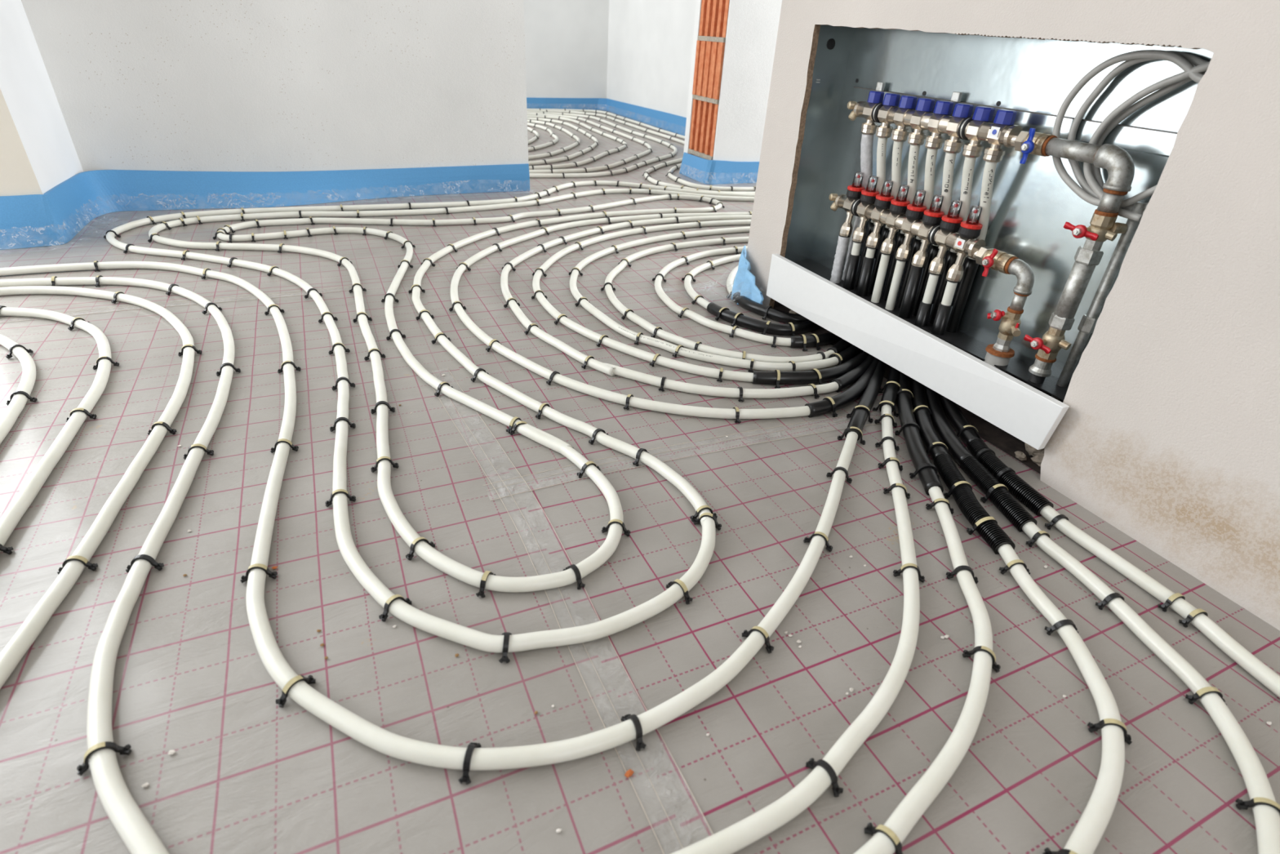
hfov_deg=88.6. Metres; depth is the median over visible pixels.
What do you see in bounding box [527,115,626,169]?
pipe
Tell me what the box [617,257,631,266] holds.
clip
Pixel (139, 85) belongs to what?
wall
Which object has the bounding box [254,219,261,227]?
clip
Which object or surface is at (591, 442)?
clip
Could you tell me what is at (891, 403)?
clip
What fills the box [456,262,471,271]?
clip
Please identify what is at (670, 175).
pipe
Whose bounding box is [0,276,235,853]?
pipe
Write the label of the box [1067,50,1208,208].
loop
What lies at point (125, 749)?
clip
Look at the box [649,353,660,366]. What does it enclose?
clip
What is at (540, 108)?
clips
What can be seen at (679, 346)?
clip
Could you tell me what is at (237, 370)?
clip
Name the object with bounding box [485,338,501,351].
clip
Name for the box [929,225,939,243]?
washer
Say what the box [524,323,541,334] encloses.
clip
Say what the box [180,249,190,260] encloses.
clip
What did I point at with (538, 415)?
clip
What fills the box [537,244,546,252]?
clip
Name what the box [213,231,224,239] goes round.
clip
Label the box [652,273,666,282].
clip
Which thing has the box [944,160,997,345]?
tube
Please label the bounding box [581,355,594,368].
clip
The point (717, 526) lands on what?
clip
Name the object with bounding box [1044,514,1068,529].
clip
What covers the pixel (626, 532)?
clip
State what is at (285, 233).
clip
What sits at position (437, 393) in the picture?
clip
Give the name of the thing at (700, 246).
tape
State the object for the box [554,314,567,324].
clip
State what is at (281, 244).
clip
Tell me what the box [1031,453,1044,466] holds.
lump
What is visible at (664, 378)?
clip
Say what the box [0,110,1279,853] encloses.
floor
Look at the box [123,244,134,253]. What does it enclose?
clip
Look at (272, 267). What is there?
clip
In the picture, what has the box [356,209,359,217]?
clip
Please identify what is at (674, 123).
strip
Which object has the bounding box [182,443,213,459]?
clip
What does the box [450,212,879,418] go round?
pipe
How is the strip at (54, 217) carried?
on the floor
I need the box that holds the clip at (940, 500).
[925,497,954,514]
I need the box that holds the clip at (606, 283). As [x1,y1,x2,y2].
[600,282,615,290]
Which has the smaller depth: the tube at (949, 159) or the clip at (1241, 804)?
the clip at (1241, 804)
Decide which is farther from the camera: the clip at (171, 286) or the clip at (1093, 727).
the clip at (171, 286)
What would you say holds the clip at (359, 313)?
on the floor
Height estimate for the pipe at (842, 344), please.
0.122 m
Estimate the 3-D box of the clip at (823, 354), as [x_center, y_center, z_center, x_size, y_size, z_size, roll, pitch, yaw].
[0.418,-0.162,1.519,0.013,0.023,0.043,-13,35,-26]
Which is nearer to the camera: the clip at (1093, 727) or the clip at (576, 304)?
the clip at (1093, 727)
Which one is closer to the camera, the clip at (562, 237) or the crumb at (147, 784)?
the crumb at (147, 784)
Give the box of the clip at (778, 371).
[774,369,780,388]
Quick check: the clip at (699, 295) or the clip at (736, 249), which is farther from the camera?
the clip at (736, 249)
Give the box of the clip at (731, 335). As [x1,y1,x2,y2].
[728,325,738,337]
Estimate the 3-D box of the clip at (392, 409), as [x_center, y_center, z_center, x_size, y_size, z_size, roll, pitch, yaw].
[-0.479,-0.038,1.218,0.043,0.023,0.013,-6,33,-16]
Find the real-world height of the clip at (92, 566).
0.023 m
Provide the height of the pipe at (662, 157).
0.020 m
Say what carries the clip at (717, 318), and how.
on the floor
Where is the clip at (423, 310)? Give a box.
[415,309,434,319]
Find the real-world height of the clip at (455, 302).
0.023 m
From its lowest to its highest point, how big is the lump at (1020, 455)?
0.014 m
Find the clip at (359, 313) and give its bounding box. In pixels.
[352,311,372,322]
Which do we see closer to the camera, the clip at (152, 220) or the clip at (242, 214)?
the clip at (152, 220)
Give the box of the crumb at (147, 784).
[141,782,149,786]
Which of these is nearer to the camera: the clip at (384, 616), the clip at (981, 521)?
the clip at (384, 616)
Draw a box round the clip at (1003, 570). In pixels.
[999,559,1030,574]
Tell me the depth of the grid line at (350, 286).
1.61 m
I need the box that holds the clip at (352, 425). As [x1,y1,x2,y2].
[329,417,355,431]
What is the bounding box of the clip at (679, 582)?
[666,578,693,604]
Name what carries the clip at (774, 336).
on the floor
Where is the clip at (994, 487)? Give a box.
[980,484,1008,502]
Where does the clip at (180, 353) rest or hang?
on the floor
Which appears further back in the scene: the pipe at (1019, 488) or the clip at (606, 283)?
the clip at (606, 283)
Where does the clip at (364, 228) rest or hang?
on the floor
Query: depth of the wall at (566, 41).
5.48 m
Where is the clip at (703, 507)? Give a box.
[690,505,717,521]
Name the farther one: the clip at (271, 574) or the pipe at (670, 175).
the pipe at (670, 175)
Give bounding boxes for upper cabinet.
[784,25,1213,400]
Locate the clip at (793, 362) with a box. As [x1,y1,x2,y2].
[788,360,795,371]
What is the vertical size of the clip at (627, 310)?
0.023 m
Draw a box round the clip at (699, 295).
[691,294,703,304]
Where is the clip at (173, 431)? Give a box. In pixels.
[147,421,176,435]
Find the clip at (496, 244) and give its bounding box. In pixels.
[492,243,502,251]
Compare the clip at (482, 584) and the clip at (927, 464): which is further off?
the clip at (927, 464)
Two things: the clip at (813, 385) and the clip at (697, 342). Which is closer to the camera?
the clip at (813, 385)
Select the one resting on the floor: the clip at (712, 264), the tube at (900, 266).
the clip at (712, 264)
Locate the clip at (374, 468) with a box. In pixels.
[370,456,398,472]
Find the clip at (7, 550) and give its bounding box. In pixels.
[0,543,13,554]
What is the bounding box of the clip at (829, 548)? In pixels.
[803,531,832,551]
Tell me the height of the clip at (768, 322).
0.032 m
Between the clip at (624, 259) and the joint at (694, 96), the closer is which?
the clip at (624, 259)
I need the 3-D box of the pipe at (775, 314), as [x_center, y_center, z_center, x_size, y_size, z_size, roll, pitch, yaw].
[0.368,-0.441,1.885,0.245,0.121,0.576,-4,32,-13]
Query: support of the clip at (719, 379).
on the floor
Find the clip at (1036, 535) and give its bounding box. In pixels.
[1026,530,1051,546]
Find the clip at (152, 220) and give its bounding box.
[146,216,156,224]
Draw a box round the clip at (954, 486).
[943,480,972,498]
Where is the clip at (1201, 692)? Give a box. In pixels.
[1185,686,1226,705]
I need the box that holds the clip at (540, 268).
[532,267,546,276]
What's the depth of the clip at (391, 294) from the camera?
1.68 m
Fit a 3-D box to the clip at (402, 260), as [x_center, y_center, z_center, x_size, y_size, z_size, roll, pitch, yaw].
[-0.688,-0.478,1.920,0.043,0.023,0.013,-2,32,-9]
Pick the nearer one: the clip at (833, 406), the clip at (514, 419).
the clip at (514, 419)
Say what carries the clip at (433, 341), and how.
on the floor
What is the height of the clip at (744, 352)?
0.023 m
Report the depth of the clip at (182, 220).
2.15 m
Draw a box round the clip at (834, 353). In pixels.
[828,352,842,364]
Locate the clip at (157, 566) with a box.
[125,554,164,573]
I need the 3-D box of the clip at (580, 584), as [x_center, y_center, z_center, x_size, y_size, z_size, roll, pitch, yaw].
[-0.088,0.196,0.876,0.013,0.023,0.043,-17,37,-33]
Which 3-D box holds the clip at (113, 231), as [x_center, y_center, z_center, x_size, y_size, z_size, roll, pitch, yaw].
[-1.617,-0.590,2.005,0.043,0.023,0.013,-10,34,-22]
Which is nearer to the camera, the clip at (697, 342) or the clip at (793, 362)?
the clip at (793, 362)
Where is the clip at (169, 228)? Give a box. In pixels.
[160,221,171,230]
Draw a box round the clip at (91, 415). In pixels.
[65,408,97,422]
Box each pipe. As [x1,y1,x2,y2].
[0,261,887,770]
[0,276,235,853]
[0,285,195,688]
[0,306,111,551]
[0,333,35,444]
[106,180,755,653]
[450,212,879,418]
[500,214,875,398]
[526,108,684,138]
[526,110,684,144]
[527,111,677,177]
[527,113,652,173]
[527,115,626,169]
[527,117,597,165]
[527,120,579,159]
[527,122,558,151]
[527,126,538,143]
[532,219,869,384]
[569,226,862,371]
[604,236,852,362]
[644,157,755,193]
[654,246,841,347]
[667,163,755,191]
[671,366,919,853]
[684,253,822,335]
[726,265,808,324]
[853,372,992,853]
[910,377,1124,853]
[924,386,1279,853]
[937,339,1279,697]
[1050,201,1146,401]
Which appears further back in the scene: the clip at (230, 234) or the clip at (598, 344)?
the clip at (230, 234)
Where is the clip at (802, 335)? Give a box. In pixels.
[800,334,807,351]
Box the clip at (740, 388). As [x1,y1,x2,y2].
[737,386,744,401]
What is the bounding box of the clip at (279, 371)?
[277,360,301,373]
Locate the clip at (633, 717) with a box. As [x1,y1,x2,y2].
[621,713,646,751]
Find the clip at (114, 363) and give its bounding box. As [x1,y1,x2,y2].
[93,355,119,369]
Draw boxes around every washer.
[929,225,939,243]
[960,117,970,137]
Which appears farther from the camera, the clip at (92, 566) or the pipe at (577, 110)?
the pipe at (577, 110)
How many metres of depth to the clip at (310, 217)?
2.25 m
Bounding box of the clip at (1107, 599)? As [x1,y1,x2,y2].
[1095,592,1125,609]
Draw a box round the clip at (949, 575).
[946,564,978,583]
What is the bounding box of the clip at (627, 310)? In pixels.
[621,309,633,319]
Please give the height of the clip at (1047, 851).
0.024 m
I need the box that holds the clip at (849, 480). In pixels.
[826,466,852,483]
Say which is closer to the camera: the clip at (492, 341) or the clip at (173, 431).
the clip at (173, 431)
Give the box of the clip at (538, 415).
[535,403,551,418]
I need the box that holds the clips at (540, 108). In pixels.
[527,108,677,137]
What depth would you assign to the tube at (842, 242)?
1.59 m
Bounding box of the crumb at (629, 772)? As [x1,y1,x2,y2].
[624,768,634,777]
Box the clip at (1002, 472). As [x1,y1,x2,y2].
[995,467,1015,480]
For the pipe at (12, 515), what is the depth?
1.10 m
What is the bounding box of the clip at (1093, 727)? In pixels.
[1087,718,1132,744]
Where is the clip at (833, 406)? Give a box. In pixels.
[822,396,838,417]
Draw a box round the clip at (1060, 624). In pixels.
[1044,618,1078,635]
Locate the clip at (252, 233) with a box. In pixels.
[251,232,255,242]
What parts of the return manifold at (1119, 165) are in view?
valve handle, valve handle, valve stem, valve handle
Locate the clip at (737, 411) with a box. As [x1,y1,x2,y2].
[733,406,741,423]
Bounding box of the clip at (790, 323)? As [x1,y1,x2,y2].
[786,322,795,336]
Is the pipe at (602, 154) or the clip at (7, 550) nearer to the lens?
the clip at (7, 550)
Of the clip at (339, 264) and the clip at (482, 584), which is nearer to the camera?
the clip at (482, 584)
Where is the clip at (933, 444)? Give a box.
[926,441,947,454]
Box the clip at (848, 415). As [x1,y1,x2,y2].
[846,404,873,422]
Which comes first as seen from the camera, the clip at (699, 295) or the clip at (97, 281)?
the clip at (97, 281)
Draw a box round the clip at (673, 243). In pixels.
[670,242,678,251]
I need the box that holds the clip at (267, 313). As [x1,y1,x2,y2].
[264,304,284,315]
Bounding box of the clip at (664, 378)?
[658,376,666,391]
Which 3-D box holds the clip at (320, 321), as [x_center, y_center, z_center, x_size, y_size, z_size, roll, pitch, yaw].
[-0.743,-0.262,1.558,0.043,0.023,0.013,-16,36,-29]
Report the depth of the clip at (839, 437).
1.22 m
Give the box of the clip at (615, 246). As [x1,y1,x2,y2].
[610,244,618,253]
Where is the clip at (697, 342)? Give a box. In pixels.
[693,341,702,350]
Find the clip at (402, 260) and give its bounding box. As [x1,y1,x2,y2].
[397,259,413,267]
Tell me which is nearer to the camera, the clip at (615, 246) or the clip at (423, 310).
the clip at (423, 310)
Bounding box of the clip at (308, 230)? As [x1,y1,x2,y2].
[306,227,311,236]
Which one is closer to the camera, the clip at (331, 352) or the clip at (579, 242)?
the clip at (331, 352)
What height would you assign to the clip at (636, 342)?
0.024 m
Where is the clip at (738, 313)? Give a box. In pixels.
[730,312,743,326]
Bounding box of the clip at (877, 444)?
[875,436,899,450]
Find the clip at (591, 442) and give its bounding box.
[588,428,609,444]
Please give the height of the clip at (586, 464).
0.024 m
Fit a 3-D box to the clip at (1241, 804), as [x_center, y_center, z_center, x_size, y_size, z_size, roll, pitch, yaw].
[0.621,0.379,0.649,0.043,0.023,0.013,23,36,28]
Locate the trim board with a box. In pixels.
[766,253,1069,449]
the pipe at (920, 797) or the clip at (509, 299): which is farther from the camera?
the clip at (509, 299)
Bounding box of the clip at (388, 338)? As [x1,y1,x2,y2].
[386,328,405,340]
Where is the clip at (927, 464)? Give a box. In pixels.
[909,462,939,478]
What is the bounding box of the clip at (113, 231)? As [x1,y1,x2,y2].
[103,230,120,238]
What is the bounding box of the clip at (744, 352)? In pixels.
[742,351,746,359]
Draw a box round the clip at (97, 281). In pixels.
[95,275,102,286]
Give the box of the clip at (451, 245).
[447,244,457,252]
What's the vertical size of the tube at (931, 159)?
0.409 m
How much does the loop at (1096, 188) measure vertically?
0.236 m
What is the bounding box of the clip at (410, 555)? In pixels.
[405,537,435,559]
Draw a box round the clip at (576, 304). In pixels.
[574,297,590,306]
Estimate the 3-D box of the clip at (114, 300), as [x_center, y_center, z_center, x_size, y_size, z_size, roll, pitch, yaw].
[-1.265,-0.317,1.593,0.013,0.023,0.043,11,32,14]
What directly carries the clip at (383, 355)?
on the floor
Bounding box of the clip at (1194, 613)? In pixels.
[1178,608,1208,627]
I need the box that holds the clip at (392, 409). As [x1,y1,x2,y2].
[370,400,395,413]
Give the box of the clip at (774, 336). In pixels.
[771,335,776,347]
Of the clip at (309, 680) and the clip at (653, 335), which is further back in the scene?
the clip at (653, 335)
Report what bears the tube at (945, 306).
attached to the lower heating manifold at (935, 228)
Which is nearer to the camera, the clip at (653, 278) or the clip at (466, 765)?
the clip at (466, 765)
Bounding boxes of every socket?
[992,337,1011,351]
[1028,358,1053,377]
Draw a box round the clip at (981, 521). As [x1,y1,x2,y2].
[966,516,997,534]
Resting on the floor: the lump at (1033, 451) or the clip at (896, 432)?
the clip at (896, 432)
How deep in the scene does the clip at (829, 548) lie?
0.96 m
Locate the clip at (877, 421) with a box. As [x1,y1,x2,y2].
[874,413,897,426]
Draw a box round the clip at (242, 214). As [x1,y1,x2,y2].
[240,213,244,221]
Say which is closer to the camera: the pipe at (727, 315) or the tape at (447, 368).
the tape at (447, 368)
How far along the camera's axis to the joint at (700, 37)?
3.02 m
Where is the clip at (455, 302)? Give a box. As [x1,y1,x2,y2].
[448,301,466,311]
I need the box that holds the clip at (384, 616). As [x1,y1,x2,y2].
[378,594,411,622]
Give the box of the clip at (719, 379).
[716,367,723,382]
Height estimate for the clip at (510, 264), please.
0.023 m
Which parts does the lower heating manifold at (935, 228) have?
valve handle, valve handle, valve stem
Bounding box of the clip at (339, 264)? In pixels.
[337,257,352,266]
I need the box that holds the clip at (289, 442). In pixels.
[270,438,298,453]
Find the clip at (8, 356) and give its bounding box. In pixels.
[5,344,33,358]
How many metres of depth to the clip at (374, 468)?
1.06 m
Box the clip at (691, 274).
[681,273,695,281]
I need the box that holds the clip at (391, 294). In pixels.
[381,293,399,302]
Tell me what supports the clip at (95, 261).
on the floor
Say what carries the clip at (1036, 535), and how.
on the floor
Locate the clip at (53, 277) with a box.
[51,275,57,286]
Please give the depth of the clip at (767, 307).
1.73 m
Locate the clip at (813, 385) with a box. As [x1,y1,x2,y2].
[807,383,819,399]
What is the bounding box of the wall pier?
[683,0,782,161]
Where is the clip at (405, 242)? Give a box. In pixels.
[401,240,415,248]
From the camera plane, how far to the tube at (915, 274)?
1.41 m
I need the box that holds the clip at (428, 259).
[420,257,435,266]
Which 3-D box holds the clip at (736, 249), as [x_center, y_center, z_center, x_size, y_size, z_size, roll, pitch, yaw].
[0.325,-0.605,2.238,0.013,0.023,0.043,-9,33,-17]
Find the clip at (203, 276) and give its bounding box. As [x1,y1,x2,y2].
[201,268,210,279]
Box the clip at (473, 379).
[471,368,488,382]
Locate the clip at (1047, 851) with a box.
[1042,847,1077,853]
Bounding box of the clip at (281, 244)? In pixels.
[277,243,284,253]
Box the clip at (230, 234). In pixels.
[227,233,234,243]
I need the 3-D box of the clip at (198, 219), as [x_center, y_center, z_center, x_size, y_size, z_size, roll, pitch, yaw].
[-1.474,-0.693,2.189,0.013,0.023,0.043,-23,40,-35]
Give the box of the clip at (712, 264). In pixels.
[706,260,715,269]
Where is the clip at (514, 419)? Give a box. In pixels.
[506,416,522,433]
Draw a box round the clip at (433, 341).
[431,332,450,343]
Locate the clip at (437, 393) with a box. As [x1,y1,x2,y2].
[434,382,453,396]
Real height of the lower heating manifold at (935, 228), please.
0.356 m
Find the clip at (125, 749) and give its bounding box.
[76,741,131,775]
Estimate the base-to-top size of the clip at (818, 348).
0.032 m
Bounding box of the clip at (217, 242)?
[215,241,221,251]
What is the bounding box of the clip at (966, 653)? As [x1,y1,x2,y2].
[962,645,1000,672]
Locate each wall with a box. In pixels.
[0,0,83,195]
[21,0,528,171]
[523,0,608,98]
[606,0,696,117]
[746,0,1279,630]
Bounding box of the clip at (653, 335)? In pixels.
[650,326,662,337]
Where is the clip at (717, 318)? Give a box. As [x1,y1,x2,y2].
[715,306,729,320]
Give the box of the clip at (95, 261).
[93,260,100,271]
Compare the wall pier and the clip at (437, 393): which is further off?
the wall pier
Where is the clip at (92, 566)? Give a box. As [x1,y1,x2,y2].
[57,555,97,573]
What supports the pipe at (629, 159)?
on the floor
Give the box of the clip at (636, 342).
[634,332,643,345]
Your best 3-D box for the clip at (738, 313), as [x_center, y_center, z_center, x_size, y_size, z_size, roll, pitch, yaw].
[0.255,-0.277,1.682,0.051,0.032,0.013,-22,40,-36]
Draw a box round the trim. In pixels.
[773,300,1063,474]
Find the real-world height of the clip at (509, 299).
0.023 m
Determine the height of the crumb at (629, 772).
0.004 m
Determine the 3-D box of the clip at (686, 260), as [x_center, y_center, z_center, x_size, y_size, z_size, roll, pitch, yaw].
[0.142,-0.537,2.106,0.043,0.023,0.013,29,39,35]
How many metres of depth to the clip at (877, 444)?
1.21 m
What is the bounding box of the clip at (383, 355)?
[364,347,385,360]
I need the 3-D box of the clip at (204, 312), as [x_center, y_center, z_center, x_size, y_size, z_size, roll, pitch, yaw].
[-1.025,-0.286,1.568,0.013,0.023,0.043,26,38,32]
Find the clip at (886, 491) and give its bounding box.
[883,483,910,498]
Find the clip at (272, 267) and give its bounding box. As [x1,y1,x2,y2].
[266,266,279,275]
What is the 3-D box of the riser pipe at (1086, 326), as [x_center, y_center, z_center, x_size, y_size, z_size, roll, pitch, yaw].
[0.761,-0.178,1.124,0.042,0.400,0.025,1,31,-5]
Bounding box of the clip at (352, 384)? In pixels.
[332,377,355,390]
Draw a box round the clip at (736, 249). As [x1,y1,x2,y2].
[733,245,739,254]
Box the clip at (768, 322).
[760,320,771,334]
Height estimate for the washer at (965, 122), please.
0.037 m
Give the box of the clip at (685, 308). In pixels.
[677,306,688,318]
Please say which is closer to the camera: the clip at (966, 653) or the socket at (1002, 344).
the clip at (966, 653)
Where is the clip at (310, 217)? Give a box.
[309,216,315,225]
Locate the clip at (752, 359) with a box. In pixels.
[747,358,754,372]
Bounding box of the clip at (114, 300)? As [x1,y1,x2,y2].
[111,291,124,303]
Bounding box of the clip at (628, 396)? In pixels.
[623,394,633,409]
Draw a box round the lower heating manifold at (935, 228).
[829,171,1034,372]
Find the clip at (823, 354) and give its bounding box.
[816,351,825,359]
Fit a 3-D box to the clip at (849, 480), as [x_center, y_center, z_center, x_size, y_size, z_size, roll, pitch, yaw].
[0.340,0.080,1.113,0.043,0.023,0.013,16,33,19]
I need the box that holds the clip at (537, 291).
[531,289,546,298]
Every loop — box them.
[1052,49,1204,207]
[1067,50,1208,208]
[1083,61,1209,222]
[1091,71,1206,213]
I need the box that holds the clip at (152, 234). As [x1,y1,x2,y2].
[147,233,159,242]
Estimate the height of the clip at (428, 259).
0.023 m
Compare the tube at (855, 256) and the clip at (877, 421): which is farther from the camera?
the tube at (855, 256)
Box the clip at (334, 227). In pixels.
[332,226,337,235]
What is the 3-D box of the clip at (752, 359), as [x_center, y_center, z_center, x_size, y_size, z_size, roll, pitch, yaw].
[0.250,-0.141,1.465,0.013,0.023,0.043,9,32,11]
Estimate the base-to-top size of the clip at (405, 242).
0.024 m
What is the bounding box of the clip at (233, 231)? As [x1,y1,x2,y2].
[223,224,235,233]
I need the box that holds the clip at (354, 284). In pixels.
[348,283,366,293]
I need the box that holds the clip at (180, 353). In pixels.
[177,344,201,356]
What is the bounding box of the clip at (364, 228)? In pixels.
[362,226,367,235]
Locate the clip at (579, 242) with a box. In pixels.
[574,241,583,249]
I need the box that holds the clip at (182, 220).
[178,217,186,226]
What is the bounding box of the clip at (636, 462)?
[632,448,648,466]
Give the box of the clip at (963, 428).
[956,425,977,437]
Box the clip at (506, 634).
[498,631,511,662]
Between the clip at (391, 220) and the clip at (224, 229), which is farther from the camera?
the clip at (391, 220)
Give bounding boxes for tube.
[830,235,849,283]
[842,133,873,280]
[842,241,861,289]
[854,137,887,287]
[855,248,875,296]
[867,140,903,294]
[871,253,890,302]
[881,144,919,301]
[884,260,906,310]
[896,148,937,308]
[898,265,924,318]
[911,152,956,315]
[914,274,939,326]
[928,156,976,324]
[931,281,957,339]
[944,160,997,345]
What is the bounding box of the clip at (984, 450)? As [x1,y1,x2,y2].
[975,448,995,459]
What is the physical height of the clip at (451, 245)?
0.023 m
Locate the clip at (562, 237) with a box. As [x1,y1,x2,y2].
[558,235,567,244]
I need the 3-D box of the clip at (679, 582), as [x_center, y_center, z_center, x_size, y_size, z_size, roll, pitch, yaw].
[0.052,0.212,0.863,0.013,0.023,0.043,-23,40,-37]
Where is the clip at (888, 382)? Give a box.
[879,381,900,392]
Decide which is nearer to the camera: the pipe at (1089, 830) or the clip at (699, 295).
the pipe at (1089, 830)
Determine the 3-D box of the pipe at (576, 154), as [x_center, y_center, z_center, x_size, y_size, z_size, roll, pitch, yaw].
[-0.552,-1.835,4.171,0.559,0.020,1.905,-2,32,-10]
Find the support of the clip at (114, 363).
on the floor
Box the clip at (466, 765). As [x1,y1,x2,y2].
[457,742,481,784]
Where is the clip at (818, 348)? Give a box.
[809,333,821,350]
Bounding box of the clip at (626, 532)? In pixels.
[601,519,630,536]
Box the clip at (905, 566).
[893,563,924,582]
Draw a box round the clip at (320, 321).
[318,311,337,323]
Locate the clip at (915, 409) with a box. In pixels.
[913,404,931,415]
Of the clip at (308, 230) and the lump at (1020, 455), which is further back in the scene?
the clip at (308, 230)
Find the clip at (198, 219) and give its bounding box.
[195,215,202,224]
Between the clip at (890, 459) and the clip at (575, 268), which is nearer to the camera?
the clip at (890, 459)
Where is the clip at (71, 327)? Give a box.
[67,317,88,330]
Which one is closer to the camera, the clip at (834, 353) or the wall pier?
the clip at (834, 353)
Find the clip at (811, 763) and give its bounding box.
[805,757,843,796]
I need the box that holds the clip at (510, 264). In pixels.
[502,262,515,271]
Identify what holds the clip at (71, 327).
on the floor
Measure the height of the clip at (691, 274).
0.023 m
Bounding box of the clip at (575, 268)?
[568,266,582,275]
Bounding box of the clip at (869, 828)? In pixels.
[864,822,902,853]
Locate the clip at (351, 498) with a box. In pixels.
[325,488,355,506]
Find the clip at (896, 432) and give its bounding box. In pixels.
[894,422,919,435]
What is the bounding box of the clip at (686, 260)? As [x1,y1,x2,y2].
[680,256,689,265]
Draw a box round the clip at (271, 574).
[240,563,277,582]
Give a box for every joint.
[688,148,713,159]
[692,94,719,104]
[697,35,725,42]
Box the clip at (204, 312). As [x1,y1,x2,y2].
[202,302,222,314]
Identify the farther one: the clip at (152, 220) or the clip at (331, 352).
the clip at (152, 220)
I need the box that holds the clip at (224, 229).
[214,227,230,235]
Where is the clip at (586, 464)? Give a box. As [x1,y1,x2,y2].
[577,461,599,478]
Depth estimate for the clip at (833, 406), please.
1.30 m
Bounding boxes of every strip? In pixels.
[0,164,529,249]
[526,97,686,136]
[679,152,759,184]
[697,245,763,304]
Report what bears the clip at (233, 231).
on the floor
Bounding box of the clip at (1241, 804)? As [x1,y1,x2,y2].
[1235,796,1279,813]
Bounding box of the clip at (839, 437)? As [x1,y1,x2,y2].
[837,426,865,444]
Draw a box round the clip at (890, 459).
[878,457,902,471]
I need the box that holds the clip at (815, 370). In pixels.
[810,368,822,384]
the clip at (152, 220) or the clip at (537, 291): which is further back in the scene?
the clip at (152, 220)
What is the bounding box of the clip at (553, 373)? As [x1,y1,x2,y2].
[546,370,559,385]
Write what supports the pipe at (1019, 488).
on the floor
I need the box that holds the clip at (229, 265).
[226,257,238,267]
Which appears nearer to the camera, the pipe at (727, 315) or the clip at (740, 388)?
the clip at (740, 388)
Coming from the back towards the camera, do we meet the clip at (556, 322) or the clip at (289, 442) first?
the clip at (556, 322)
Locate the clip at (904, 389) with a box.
[897,388,913,404]
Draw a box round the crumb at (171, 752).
[168,749,175,755]
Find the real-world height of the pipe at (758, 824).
0.120 m
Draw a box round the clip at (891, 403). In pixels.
[872,400,898,417]
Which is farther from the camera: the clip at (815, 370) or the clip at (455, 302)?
the clip at (455, 302)
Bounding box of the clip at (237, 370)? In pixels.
[216,362,240,376]
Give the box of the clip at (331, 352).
[328,342,350,354]
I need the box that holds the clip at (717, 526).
[693,512,721,530]
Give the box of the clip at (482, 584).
[475,570,496,597]
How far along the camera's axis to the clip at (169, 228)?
2.11 m
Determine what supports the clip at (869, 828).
on the floor
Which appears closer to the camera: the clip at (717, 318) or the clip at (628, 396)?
the clip at (628, 396)
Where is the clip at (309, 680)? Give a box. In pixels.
[275,675,315,707]
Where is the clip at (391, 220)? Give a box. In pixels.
[389,217,393,226]
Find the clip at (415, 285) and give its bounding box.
[408,284,425,293]
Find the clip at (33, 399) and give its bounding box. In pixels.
[6,391,37,405]
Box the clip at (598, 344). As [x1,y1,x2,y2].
[596,334,608,346]
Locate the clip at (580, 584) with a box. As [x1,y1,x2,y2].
[563,564,585,589]
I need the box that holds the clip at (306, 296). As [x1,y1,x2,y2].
[304,288,322,298]
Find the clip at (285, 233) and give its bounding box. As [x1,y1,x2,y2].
[283,230,288,239]
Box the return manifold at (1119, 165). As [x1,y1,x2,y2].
[847,90,1134,390]
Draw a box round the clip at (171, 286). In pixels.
[165,284,178,295]
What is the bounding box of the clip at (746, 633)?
[742,626,773,653]
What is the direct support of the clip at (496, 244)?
on the floor
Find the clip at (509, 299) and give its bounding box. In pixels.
[503,297,519,307]
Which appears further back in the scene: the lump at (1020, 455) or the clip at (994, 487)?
the lump at (1020, 455)
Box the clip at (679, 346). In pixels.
[672,344,684,357]
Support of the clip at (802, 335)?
on the floor
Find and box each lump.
[789,310,799,314]
[1014,450,1026,460]
[1024,443,1044,457]
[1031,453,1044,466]
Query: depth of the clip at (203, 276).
1.75 m
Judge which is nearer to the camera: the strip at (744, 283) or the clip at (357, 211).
the strip at (744, 283)
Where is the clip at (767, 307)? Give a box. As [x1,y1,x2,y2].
[762,306,772,319]
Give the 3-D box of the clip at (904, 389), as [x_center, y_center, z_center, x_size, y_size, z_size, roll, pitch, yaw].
[0.549,-0.064,1.362,0.051,0.031,0.013,10,30,10]
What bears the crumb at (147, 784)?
on the floor
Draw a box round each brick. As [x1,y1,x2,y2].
[688,98,718,156]
[692,40,724,99]
[698,0,729,37]
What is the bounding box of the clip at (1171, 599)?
[1157,592,1185,611]
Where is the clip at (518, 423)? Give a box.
[509,421,527,435]
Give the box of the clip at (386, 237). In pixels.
[383,231,393,239]
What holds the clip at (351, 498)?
on the floor
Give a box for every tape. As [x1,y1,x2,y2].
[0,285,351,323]
[418,245,706,271]
[431,368,713,853]
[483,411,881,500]
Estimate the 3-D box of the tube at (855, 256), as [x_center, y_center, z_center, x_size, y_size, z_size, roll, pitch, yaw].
[0.505,-0.355,1.577,0.027,0.182,0.027,-11,34,-22]
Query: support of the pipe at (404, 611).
on the floor
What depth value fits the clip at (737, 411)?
1.26 m

